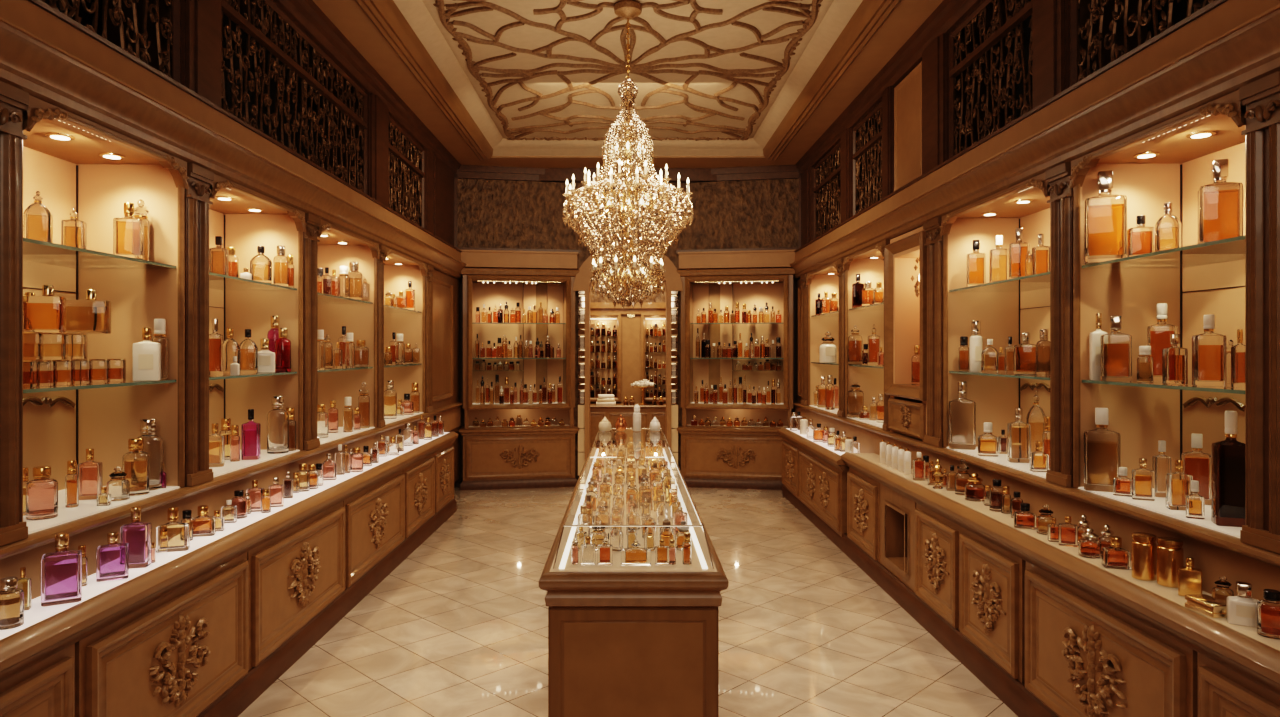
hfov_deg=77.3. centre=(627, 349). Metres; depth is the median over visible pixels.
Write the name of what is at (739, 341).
bottle
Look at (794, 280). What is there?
wall
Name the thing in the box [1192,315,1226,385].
perfume bottle
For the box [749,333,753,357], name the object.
bottle
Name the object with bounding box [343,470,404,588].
base cabinet
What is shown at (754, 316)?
bottle
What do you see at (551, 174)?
trim
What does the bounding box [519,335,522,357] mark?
bottle
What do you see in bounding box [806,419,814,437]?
perfume flacon
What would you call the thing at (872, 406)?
perfume bottle
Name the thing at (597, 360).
bottle
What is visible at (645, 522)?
bottle
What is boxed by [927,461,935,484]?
perfume flacon
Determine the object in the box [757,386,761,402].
bottle
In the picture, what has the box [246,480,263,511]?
perfume flacon
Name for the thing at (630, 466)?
bottle
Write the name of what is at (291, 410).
perfume bottle
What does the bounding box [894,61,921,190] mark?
wall
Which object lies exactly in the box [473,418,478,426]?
bottle
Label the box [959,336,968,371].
perfume bottle
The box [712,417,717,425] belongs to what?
bottle
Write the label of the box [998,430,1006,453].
perfume bottle
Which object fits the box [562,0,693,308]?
crystal chandelier
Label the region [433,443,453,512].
base cabinet
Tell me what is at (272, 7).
grille
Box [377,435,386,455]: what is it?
perfume flacon
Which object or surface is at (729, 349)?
bottle
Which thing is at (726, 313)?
bottle
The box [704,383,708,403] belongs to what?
bottle
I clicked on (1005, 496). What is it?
perfume flacon
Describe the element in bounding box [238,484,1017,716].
floor
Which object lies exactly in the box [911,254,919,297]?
crystal pendant
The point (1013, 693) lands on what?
baseboard
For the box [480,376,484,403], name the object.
bottle
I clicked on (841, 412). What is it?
fluted pilaster
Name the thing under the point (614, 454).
bottle
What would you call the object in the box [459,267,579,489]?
tall cabinet
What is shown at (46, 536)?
trim
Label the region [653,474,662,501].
bottle
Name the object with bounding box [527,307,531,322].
bottle
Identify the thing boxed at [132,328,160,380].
perfume bottle
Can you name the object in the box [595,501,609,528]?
bottle
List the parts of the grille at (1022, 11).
frame, rail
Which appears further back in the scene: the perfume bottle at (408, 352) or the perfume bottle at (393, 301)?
the perfume bottle at (408, 352)
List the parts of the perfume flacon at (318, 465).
glass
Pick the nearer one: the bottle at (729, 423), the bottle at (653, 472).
the bottle at (653, 472)
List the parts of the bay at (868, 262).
panel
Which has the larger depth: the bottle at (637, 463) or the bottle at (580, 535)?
the bottle at (637, 463)
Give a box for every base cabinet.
[0,643,74,716]
[75,552,247,716]
[247,501,344,670]
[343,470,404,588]
[403,454,434,537]
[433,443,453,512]
[782,438,799,499]
[799,448,847,536]
[847,467,879,561]
[880,484,915,591]
[915,503,1025,682]
[1025,561,1196,716]
[1197,652,1279,716]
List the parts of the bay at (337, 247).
panel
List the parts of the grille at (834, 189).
rail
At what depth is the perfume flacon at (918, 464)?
4.83 m
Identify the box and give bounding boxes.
[596,401,615,405]
[597,398,614,401]
[598,394,613,397]
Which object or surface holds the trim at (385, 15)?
attached to the ceiling
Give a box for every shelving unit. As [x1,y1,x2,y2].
[590,313,620,401]
[641,313,665,401]
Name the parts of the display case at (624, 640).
frame, pane, pane, frame, pane, frame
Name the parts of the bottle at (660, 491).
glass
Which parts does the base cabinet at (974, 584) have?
door, door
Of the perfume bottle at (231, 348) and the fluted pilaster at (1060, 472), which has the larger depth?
the perfume bottle at (231, 348)
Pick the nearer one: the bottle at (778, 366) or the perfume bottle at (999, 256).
the perfume bottle at (999, 256)
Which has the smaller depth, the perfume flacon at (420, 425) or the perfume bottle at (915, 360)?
the perfume bottle at (915, 360)
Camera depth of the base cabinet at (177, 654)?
2.93 m
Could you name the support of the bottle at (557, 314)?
on the tall cabinet at (516, 457)
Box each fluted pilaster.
[0,81,28,545]
[185,163,213,486]
[303,213,320,449]
[377,244,385,426]
[425,264,433,412]
[801,274,807,404]
[837,258,844,416]
[882,239,889,430]
[923,217,942,446]
[1045,162,1072,486]
[1239,71,1279,553]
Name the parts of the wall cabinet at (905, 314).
carved panel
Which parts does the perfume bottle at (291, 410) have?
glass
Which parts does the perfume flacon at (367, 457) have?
glass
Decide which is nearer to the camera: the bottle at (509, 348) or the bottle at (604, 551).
the bottle at (604, 551)
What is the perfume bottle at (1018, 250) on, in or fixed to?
on the bay at (1013, 307)
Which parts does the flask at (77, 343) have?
lid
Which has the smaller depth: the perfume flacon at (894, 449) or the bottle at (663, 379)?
the perfume flacon at (894, 449)
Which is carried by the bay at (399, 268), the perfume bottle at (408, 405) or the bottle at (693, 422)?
the perfume bottle at (408, 405)
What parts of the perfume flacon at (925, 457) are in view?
glass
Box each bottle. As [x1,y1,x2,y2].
[23,191,52,242]
[23,467,28,515]
[25,292,34,295]
[26,466,57,519]
[61,208,86,248]
[65,460,78,507]
[77,448,102,499]
[97,487,110,505]
[106,466,129,500]
[113,203,143,259]
[122,438,148,495]
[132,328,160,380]
[134,199,149,260]
[137,418,163,490]
[152,319,167,379]
[163,463,165,487]
[209,236,228,275]
[209,319,222,375]
[209,423,224,466]
[219,418,230,459]
[223,328,240,373]
[226,247,238,277]
[230,356,239,374]
[230,425,239,461]
[239,329,257,372]
[240,268,251,279]
[241,409,260,459]
[250,246,271,283]
[258,339,274,372]
[267,316,278,352]
[267,396,288,453]
[273,246,288,286]
[275,328,290,371]
[286,407,295,450]
[288,255,293,287]
[317,268,323,292]
[317,330,324,369]
[317,404,328,437]
[322,267,331,294]
[324,335,332,368]
[328,400,337,432]
[332,270,337,295]
[333,342,342,367]
[338,266,349,297]
[338,326,346,366]
[343,397,352,431]
[345,333,354,367]
[348,262,361,299]
[353,408,360,429]
[355,340,368,366]
[358,382,369,427]
[362,277,369,301]
[384,291,392,305]
[384,347,391,364]
[384,381,396,418]
[389,332,396,363]
[390,294,397,306]
[395,291,406,308]
[395,334,404,364]
[397,399,403,415]
[402,393,413,414]
[405,281,414,309]
[405,344,412,363]
[410,383,419,412]
[412,343,419,363]
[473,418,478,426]
[475,307,479,322]
[475,334,478,357]
[475,361,479,369]
[476,379,479,403]
[480,343,484,357]
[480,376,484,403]
[480,420,485,426]
[481,304,486,322]
[481,359,485,369]
[485,378,489,402]
[486,341,491,357]
[487,307,491,322]
[487,363,491,369]
[487,418,492,426]
[490,382,493,403]
[492,343,496,357]
[493,305,497,322]
[493,362,497,369]
[494,416,500,426]
[495,375,498,402]
[497,338,501,357]
[498,304,502,322]
[498,362,501,369]
[499,386,503,403]
[502,335,506,357]
[502,419,507,426]
[503,362,508,369]
[504,301,508,322]
[504,377,508,402]
[507,341,511,357]
[509,362,513,369]
[509,417,514,426]
[510,308,514,322]
[510,387,513,403]
[514,337,518,357]
[514,382,516,402]
[515,302,520,322]
[516,361,519,369]
[516,415,521,425]
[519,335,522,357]
[520,379,522,403]
[522,309,525,322]
[523,384,527,402]
[523,418,528,425]
[524,341,528,357]
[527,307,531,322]
[528,385,532,403]
[529,341,532,357]
[531,419,536,425]
[532,305,537,322]
[533,384,536,402]
[535,338,539,357]
[538,302,542,322]
[538,417,543,425]
[539,341,543,357]
[539,385,542,403]
[542,377,545,402]
[543,309,547,322]
[545,336,549,357]
[545,416,550,425]
[548,384,551,403]
[549,309,554,322]
[550,343,553,357]
[551,417,556,424]
[552,384,554,402]
[555,308,559,322]
[556,344,560,357]
[557,376,561,402]
[559,419,564,425]
[571,538,578,564]
[575,527,586,550]
[578,505,589,535]
[580,536,595,564]
[585,485,597,510]
[585,495,592,515]
[586,477,597,495]
[587,509,594,524]
[590,328,593,335]
[590,342,593,351]
[590,359,593,368]
[590,372,593,384]
[590,387,593,397]
[590,520,606,549]
[591,470,598,482]
[592,462,601,481]
[593,475,598,494]
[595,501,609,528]
[596,323,599,335]
[596,341,599,351]
[596,356,599,368]
[596,372,599,384]
[596,386,599,397]
[596,490,609,512]
[597,452,603,466]
[597,538,612,564]
[600,477,609,494]
[600,487,610,506]
[601,324,605,335]
[601,341,605,351]
[601,358,605,368]
[601,378,605,384]
[601,385,605,393]
[602,473,611,494]
[606,454,612,472]
[606,459,611,474]
[607,339,610,351]
[607,356,610,368]
[607,451,615,463]
[608,522,622,550]
[610,505,621,530]
[611,500,622,524]
[613,325,616,335]
[613,341,616,351]
[613,356,616,368]
[613,374,616,384]
[613,385,616,397]
[613,480,623,495]
[613,488,623,506]
[614,466,624,482]
[614,476,620,496]
[614,489,623,514]
[616,451,623,464]
[616,460,621,471]
[617,471,623,484]
[621,540,650,564]
[626,469,635,483]
[626,481,638,508]
[626,495,636,513]
[626,506,636,535]
[627,451,634,465]
[627,464,633,489]
[627,527,635,547]
[628,473,635,488]
[629,506,639,529]
[633,404,640,430]
[636,451,644,461]
[636,457,644,467]
[638,461,646,478]
[639,452,643,465]
[639,474,648,487]
[639,480,652,509]
[640,498,650,516]
[640,513,654,527]
[641,469,646,477]
[642,516,655,537]
[644,519,655,550]
[646,355,648,368]
[646,451,649,464]
[648,451,656,472]
[649,455,656,470]
[649,459,658,482]
[650,356,652,368]
[650,462,659,486]
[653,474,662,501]
[654,323,656,335]
[654,372,656,384]
[654,384,656,397]
[655,539,668,564]
[657,451,662,463]
[657,489,662,507]
[657,495,667,527]
[658,374,660,384]
[658,457,667,468]
[659,461,666,474]
[660,521,673,545]
[661,467,670,481]
[662,325,665,335]
[662,340,665,351]
[662,376,665,384]
[662,389,665,397]
[663,469,672,493]
[665,478,677,502]
[669,480,675,507]
[669,539,675,564]
[671,497,677,518]
[673,504,686,534]
[675,521,691,550]
[682,532,691,564]
[691,415,696,425]
[695,386,697,402]
[696,328,699,357]
[697,309,700,322]
[699,419,704,425]
[700,380,704,402]
[701,308,705,322]
[701,333,705,357]
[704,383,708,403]
[705,340,710,357]
[705,417,710,425]
[708,303,712,322]
[709,385,712,402]
[712,309,717,322]
[712,343,715,357]
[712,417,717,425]
[713,385,717,403]
[717,342,721,357]
[719,310,722,322]
[719,377,722,402]
[720,417,725,425]
[722,343,726,357]
[722,384,727,403]
[724,306,729,322]
[726,418,732,425]
[727,343,731,357]
[728,380,731,402]
[730,310,734,322]
[732,341,737,357]
[733,378,736,403]
[734,416,739,425]
[735,302,739,322]
[736,361,740,369]
[738,333,741,357]
[738,377,742,402]
[741,417,746,425]
[742,303,746,322]
[743,375,746,403]
[744,343,748,357]
[747,310,751,322]
[747,362,751,369]
[747,385,751,402]
[748,419,753,425]
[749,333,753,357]
[752,304,756,322]
[752,386,755,403]
[753,361,757,369]
[754,339,759,357]
[755,419,761,426]
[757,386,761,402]
[758,362,763,369]
[759,308,763,322]
[760,336,764,357]
[762,387,765,403]
[763,417,768,426]
[764,302,769,322]
[764,359,769,369]
[765,339,769,357]
[767,381,769,403]
[770,306,774,322]
[770,340,775,357]
[770,360,774,369]
[770,420,775,426]
[771,379,774,403]
[776,310,780,322]
[776,337,780,357]
[776,360,780,369]
[776,379,780,403]
[777,419,782,426]
[813,386,816,405]
[815,293,820,314]
[817,376,825,407]
[819,332,836,362]
[821,292,829,313]
[825,375,834,409]
[830,293,837,311]
[834,378,838,407]
[847,381,863,417]
[848,326,862,364]
[852,274,863,307]
[859,406,868,419]
[862,282,873,305]
[862,344,867,364]
[868,325,879,364]
[869,397,875,419]
[874,282,883,303]
[876,394,883,422]
[877,347,883,365]
[911,346,919,384]
[949,381,975,449]
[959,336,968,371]
[966,240,985,286]
[969,321,982,371]
[978,422,997,456]
[981,339,998,372]
[989,235,1008,282]
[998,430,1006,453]
[999,347,1004,371]
[1005,337,1013,373]
[1007,408,1030,462]
[1009,228,1029,278]
[1014,333,1035,374]
[1025,251,1032,275]
[1026,390,1044,452]
[1029,441,1048,471]
[1032,234,1049,274]
[1036,329,1049,375]
[1042,416,1049,468]
[1084,170,1126,264]
[1084,408,1120,491]
[1089,313,1107,379]
[1100,316,1131,381]
[1113,467,1130,496]
[1127,215,1154,256]
[1131,458,1154,500]
[1137,346,1152,382]
[1147,303,1177,381]
[1152,440,1171,496]
[1155,202,1181,251]
[1162,334,1187,383]
[1166,460,1192,509]
[1181,433,1210,504]
[1185,480,1204,518]
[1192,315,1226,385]
[1198,159,1242,243]
[1211,411,1244,526]
[1227,340,1233,385]
[1231,329,1244,387]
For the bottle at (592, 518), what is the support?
on the display case at (624, 640)
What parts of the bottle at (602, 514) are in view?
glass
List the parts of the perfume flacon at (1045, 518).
glass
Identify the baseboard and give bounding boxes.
[198,498,456,716]
[782,486,1057,716]
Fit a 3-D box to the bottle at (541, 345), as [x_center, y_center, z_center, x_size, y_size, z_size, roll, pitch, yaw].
[-1.008,-0.008,9.291,0.057,0.194,0.057,0,0,13]
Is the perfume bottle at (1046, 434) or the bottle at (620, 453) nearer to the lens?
the perfume bottle at (1046, 434)
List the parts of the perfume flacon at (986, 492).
glass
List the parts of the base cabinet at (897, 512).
recess frame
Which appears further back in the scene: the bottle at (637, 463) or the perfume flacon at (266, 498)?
the bottle at (637, 463)
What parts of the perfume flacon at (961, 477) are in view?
glass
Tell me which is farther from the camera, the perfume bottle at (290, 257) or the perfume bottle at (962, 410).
the perfume bottle at (962, 410)
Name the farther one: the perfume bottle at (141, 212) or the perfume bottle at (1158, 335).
the perfume bottle at (141, 212)
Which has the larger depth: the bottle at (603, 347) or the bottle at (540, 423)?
the bottle at (603, 347)
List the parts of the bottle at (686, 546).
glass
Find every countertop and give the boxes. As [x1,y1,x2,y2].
[0,431,457,682]
[459,424,578,435]
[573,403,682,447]
[677,424,780,435]
[778,428,848,471]
[841,452,1279,694]
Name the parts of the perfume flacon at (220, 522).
glass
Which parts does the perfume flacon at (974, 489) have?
glass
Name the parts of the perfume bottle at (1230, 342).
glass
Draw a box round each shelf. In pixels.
[23,241,173,268]
[23,380,161,389]
[209,275,296,290]
[209,372,283,376]
[317,294,368,303]
[384,306,418,312]
[465,407,572,428]
[473,324,563,324]
[683,407,790,428]
[692,324,782,324]
[815,312,838,316]
[854,304,883,309]
[891,384,919,389]
[954,274,1049,291]
[957,371,1049,377]
[1087,239,1244,267]
[1094,380,1244,389]
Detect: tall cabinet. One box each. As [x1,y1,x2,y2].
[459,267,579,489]
[676,267,794,489]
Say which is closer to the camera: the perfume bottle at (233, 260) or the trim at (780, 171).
the perfume bottle at (233, 260)
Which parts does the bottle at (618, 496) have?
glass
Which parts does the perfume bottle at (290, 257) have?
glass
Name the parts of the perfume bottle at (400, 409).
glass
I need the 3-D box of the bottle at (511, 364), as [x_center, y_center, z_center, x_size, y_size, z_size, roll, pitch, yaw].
[-1.340,0.181,9.202,0.067,0.097,0.067,0,0,11]
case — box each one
[539,428,728,716]
[1185,594,1225,617]
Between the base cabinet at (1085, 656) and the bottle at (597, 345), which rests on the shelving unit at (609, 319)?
the bottle at (597, 345)
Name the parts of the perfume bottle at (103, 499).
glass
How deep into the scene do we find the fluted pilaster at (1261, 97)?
2.36 m
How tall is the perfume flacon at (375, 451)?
0.140 m
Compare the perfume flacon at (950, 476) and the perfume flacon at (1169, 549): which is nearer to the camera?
the perfume flacon at (1169, 549)
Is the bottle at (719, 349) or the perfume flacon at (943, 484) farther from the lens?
the bottle at (719, 349)
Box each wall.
[0,270,460,599]
[45,0,320,162]
[454,278,464,483]
[457,178,573,249]
[536,284,546,401]
[574,182,681,478]
[590,259,665,402]
[682,178,798,249]
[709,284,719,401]
[791,278,797,416]
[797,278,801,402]
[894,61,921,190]
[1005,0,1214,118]
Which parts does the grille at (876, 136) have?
rail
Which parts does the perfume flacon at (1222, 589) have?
glass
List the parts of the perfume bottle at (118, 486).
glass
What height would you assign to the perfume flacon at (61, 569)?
0.213 m
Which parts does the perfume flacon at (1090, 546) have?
glass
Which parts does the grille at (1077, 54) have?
frame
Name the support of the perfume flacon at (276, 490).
on the countertop at (46, 631)
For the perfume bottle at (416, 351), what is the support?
on the bay at (399, 268)
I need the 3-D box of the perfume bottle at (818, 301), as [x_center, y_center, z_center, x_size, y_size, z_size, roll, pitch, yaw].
[1.960,-0.468,8.207,0.071,0.226,0.044,0,0,12]
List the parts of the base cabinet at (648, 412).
panel, panel, panel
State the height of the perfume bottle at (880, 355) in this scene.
0.147 m
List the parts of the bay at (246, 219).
panel, panel, panel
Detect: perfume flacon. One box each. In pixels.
[0,576,23,629]
[17,567,30,609]
[41,533,81,606]
[78,545,86,586]
[96,532,128,581]
[120,507,151,568]
[152,542,154,562]
[156,507,189,552]
[181,510,192,540]
[192,505,215,536]
[214,510,224,530]
[221,500,236,522]
[231,490,246,518]
[244,493,250,513]
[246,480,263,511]
[261,489,270,512]
[268,477,283,506]
[283,471,292,497]
[293,472,299,492]
[297,463,309,491]
[308,464,317,488]
[316,463,322,485]
[322,453,336,479]
[335,444,344,474]
[343,445,350,472]
[351,447,362,471]
[362,445,372,465]
[371,443,378,462]
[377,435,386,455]
[387,437,398,454]
[396,429,403,450]
[402,423,413,445]
[414,426,418,443]
[417,415,425,438]
[424,417,431,439]
[431,415,438,436]
[438,415,443,434]
[623,396,628,404]
[629,396,634,404]
[652,396,657,404]
[658,396,663,404]
[790,412,797,430]
[797,412,801,429]
[800,417,807,434]
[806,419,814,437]
[813,423,823,441]
[822,426,828,442]
[827,428,836,446]
[834,430,841,450]
[839,431,846,451]
[845,437,852,452]
[850,436,859,452]
[880,440,885,462]
[886,442,891,465]
[892,444,897,468]
[898,447,903,470]
[904,448,910,473]
[913,452,924,480]
[923,455,929,478]
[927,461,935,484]
[931,459,944,488]
[941,469,945,486]
[946,465,956,490]
[955,458,970,495]
[965,473,984,501]
[984,485,990,505]
[989,479,1001,511]
[1001,486,1010,513]
[1011,491,1022,517]
[1014,503,1036,528]
[1037,504,1053,534]
[1047,518,1057,541]
[1058,516,1077,546]
[1078,515,1089,545]
[1079,528,1101,558]
[1098,524,1113,547]
[1102,536,1130,569]
[1132,532,1156,580]
[1157,537,1182,587]
[1178,557,1201,596]
[1212,576,1233,601]
[1226,581,1258,626]
[1257,589,1279,639]
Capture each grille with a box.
[41,0,180,82]
[221,0,366,193]
[389,115,424,227]
[813,141,839,238]
[853,100,881,215]
[949,0,1031,157]
[1069,0,1213,86]
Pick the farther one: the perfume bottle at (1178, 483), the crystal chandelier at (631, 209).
the crystal chandelier at (631, 209)
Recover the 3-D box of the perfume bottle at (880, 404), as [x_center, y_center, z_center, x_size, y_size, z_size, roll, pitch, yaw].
[2.011,0.463,6.359,0.072,0.223,0.072,0,0,0]
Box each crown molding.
[0,21,465,278]
[227,0,460,173]
[790,9,1279,278]
[795,0,1030,173]
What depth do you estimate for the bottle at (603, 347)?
10.90 m
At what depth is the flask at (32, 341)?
2.68 m
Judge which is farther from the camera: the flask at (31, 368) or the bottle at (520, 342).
the bottle at (520, 342)
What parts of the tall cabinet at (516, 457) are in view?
panel, panel, case frame, case moulding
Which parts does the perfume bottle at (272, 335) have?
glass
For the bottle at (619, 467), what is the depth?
3.90 m
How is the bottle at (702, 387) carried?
on the tall cabinet at (732, 457)
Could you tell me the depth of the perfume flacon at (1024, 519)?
3.53 m
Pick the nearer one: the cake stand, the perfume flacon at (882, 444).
the perfume flacon at (882, 444)
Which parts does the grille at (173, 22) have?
frame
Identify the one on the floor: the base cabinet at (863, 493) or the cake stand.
the base cabinet at (863, 493)
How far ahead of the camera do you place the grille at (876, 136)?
6.59 m
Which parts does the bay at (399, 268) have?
panel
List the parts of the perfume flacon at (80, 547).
glass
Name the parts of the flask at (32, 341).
lid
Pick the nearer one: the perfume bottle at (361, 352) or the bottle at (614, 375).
the perfume bottle at (361, 352)
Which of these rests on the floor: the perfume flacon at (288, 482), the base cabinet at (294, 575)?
the base cabinet at (294, 575)
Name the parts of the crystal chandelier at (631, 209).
arm, arm, arm, arm, arm, arm, arm, arm, stem, chain, arm, arm, arm, arm, arm, arm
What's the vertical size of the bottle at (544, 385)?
0.295 m
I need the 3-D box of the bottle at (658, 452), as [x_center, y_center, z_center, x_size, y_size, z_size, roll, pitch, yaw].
[0.181,0.592,4.532,0.030,0.114,0.030,0,0,-22]
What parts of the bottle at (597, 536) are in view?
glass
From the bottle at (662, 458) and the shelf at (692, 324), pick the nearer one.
the bottle at (662, 458)
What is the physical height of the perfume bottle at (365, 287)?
0.184 m
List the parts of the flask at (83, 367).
lid, glass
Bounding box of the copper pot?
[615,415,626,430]
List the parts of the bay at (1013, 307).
panel, panel, panel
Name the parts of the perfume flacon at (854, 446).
glass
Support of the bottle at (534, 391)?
on the tall cabinet at (516, 457)
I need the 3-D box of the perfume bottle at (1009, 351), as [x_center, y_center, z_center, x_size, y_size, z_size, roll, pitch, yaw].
[2.003,0.028,4.194,0.048,0.194,0.030,0,0,17]
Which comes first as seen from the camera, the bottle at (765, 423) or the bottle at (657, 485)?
the bottle at (657, 485)
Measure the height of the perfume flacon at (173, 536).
0.169 m
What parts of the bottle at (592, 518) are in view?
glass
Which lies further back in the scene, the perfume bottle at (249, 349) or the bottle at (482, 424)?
the bottle at (482, 424)
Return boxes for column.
[577,291,584,480]
[671,291,677,463]
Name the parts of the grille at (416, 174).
rail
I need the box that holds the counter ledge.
[795,406,1279,599]
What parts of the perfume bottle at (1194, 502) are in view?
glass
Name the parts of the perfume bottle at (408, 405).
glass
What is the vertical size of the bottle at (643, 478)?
0.101 m
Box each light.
[45,132,74,139]
[99,152,124,158]
[215,196,233,200]
[246,208,263,211]
[477,280,560,283]
[695,280,778,283]
[981,212,997,215]
[1014,199,1032,203]
[1133,152,1159,157]
[1186,130,1215,137]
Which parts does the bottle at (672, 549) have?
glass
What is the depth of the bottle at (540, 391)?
9.08 m
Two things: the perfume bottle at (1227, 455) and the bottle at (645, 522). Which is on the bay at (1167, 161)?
the perfume bottle at (1227, 455)
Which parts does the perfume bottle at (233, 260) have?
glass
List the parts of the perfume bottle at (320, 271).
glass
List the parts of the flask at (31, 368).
lid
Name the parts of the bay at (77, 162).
panel, panel, panel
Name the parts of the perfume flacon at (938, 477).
glass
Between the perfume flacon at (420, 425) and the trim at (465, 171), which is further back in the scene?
the trim at (465, 171)
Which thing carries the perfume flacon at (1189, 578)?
on the countertop at (1239, 648)
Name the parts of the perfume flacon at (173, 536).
glass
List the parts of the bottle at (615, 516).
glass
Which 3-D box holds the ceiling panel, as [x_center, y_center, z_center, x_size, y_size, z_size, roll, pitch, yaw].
[0.000,-2.210,3.995,2.520,0.050,8.650,0,0,0]
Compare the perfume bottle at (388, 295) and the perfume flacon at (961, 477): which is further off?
the perfume bottle at (388, 295)
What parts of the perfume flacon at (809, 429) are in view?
glass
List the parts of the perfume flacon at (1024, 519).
glass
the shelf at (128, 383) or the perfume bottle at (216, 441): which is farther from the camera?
the perfume bottle at (216, 441)
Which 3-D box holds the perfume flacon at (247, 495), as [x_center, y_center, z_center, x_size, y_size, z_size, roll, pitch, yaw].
[-1.835,0.739,3.853,0.038,0.096,0.038,0,0,0]
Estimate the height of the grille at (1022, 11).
0.816 m
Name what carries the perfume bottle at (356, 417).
on the bay at (337, 247)
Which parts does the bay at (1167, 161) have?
panel, panel, panel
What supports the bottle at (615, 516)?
on the display case at (624, 640)
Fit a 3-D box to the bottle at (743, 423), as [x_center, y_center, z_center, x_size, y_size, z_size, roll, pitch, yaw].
[1.327,0.818,9.141,0.070,0.099,0.070,0,0,0]
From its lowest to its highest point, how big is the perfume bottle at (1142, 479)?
0.158 m
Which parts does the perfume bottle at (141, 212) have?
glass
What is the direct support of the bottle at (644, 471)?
on the display case at (624, 640)
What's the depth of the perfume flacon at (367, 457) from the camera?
5.42 m
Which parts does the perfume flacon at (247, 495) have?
glass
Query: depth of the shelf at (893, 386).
5.43 m
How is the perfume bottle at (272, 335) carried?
on the bay at (246, 219)
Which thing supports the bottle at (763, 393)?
on the tall cabinet at (732, 457)
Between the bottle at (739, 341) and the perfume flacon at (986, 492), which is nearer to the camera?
the perfume flacon at (986, 492)
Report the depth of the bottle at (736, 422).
9.07 m
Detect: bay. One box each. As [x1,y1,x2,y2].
[21,95,188,533]
[209,174,305,477]
[317,219,379,444]
[383,247,427,424]
[806,261,838,413]
[842,242,883,427]
[940,172,1049,477]
[1069,90,1246,537]
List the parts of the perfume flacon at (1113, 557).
glass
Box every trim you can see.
[0,402,462,559]
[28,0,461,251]
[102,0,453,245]
[355,0,900,160]
[393,0,862,157]
[454,165,579,252]
[461,250,577,268]
[539,168,716,181]
[573,243,682,459]
[590,302,665,313]
[676,165,800,252]
[678,250,794,268]
[793,402,1279,567]
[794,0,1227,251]
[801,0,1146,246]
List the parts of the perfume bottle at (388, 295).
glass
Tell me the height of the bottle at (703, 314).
0.175 m
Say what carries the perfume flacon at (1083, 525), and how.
on the countertop at (1239, 648)
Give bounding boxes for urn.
[598,417,611,430]
[649,417,660,430]
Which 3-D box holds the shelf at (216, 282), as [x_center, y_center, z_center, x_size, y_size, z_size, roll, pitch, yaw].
[-2.118,-0.349,4.105,0.416,0.012,1.022,0,0,0]
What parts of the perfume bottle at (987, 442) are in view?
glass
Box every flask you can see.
[23,285,65,332]
[23,332,42,359]
[23,360,39,386]
[38,360,56,385]
[43,333,67,358]
[56,360,74,384]
[65,290,110,333]
[65,333,86,358]
[67,359,92,383]
[91,359,109,382]
[110,359,125,381]
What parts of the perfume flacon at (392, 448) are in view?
glass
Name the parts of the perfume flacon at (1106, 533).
glass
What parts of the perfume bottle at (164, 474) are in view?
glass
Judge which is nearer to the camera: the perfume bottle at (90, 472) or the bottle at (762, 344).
the perfume bottle at (90, 472)
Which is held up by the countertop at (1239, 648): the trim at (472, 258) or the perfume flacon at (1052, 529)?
the perfume flacon at (1052, 529)
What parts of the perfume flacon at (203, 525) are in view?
glass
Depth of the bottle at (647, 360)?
10.91 m
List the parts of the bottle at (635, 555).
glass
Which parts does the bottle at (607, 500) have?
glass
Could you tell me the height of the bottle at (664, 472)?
0.080 m
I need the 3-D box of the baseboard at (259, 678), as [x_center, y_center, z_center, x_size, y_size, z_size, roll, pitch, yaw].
[-1.815,1.485,3.250,0.330,0.130,8.900,0,0,0]
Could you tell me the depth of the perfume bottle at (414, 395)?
7.27 m
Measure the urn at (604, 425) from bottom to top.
0.090 m
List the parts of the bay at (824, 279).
panel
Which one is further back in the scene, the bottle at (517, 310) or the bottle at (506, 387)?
the bottle at (506, 387)
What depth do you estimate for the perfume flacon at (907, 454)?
5.08 m
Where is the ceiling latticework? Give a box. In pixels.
[433,0,822,140]
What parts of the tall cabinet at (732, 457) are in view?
panel, case moulding, case frame, panel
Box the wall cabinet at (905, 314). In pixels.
[884,226,926,440]
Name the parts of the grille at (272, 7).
rail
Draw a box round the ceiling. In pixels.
[313,0,942,167]
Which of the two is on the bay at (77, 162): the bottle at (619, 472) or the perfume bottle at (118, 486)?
the perfume bottle at (118, 486)
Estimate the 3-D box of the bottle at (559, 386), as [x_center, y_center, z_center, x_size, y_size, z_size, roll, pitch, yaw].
[-0.782,0.457,9.176,0.053,0.311,0.033,0,0,-10]
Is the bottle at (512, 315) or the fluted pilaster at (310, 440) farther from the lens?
the bottle at (512, 315)
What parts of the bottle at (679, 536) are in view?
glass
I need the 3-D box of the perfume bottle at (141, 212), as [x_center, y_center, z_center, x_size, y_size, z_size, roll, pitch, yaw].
[-2.027,-0.491,3.329,0.062,0.270,0.062,0,0,0]
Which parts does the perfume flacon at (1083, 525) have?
glass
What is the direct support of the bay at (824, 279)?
attached to the wall
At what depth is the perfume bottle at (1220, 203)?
2.77 m
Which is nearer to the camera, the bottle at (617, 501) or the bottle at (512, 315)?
the bottle at (617, 501)
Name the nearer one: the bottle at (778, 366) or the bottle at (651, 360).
the bottle at (778, 366)
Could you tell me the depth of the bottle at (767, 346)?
9.11 m
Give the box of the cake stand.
[631,379,653,404]
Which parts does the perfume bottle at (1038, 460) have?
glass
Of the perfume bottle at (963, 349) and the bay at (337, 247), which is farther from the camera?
the bay at (337, 247)
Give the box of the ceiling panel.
[431,0,824,136]
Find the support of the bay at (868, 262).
attached to the wall
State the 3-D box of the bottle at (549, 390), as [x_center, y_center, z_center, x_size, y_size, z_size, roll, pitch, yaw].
[-0.890,0.499,9.119,0.054,0.226,0.054,0,0,-4]

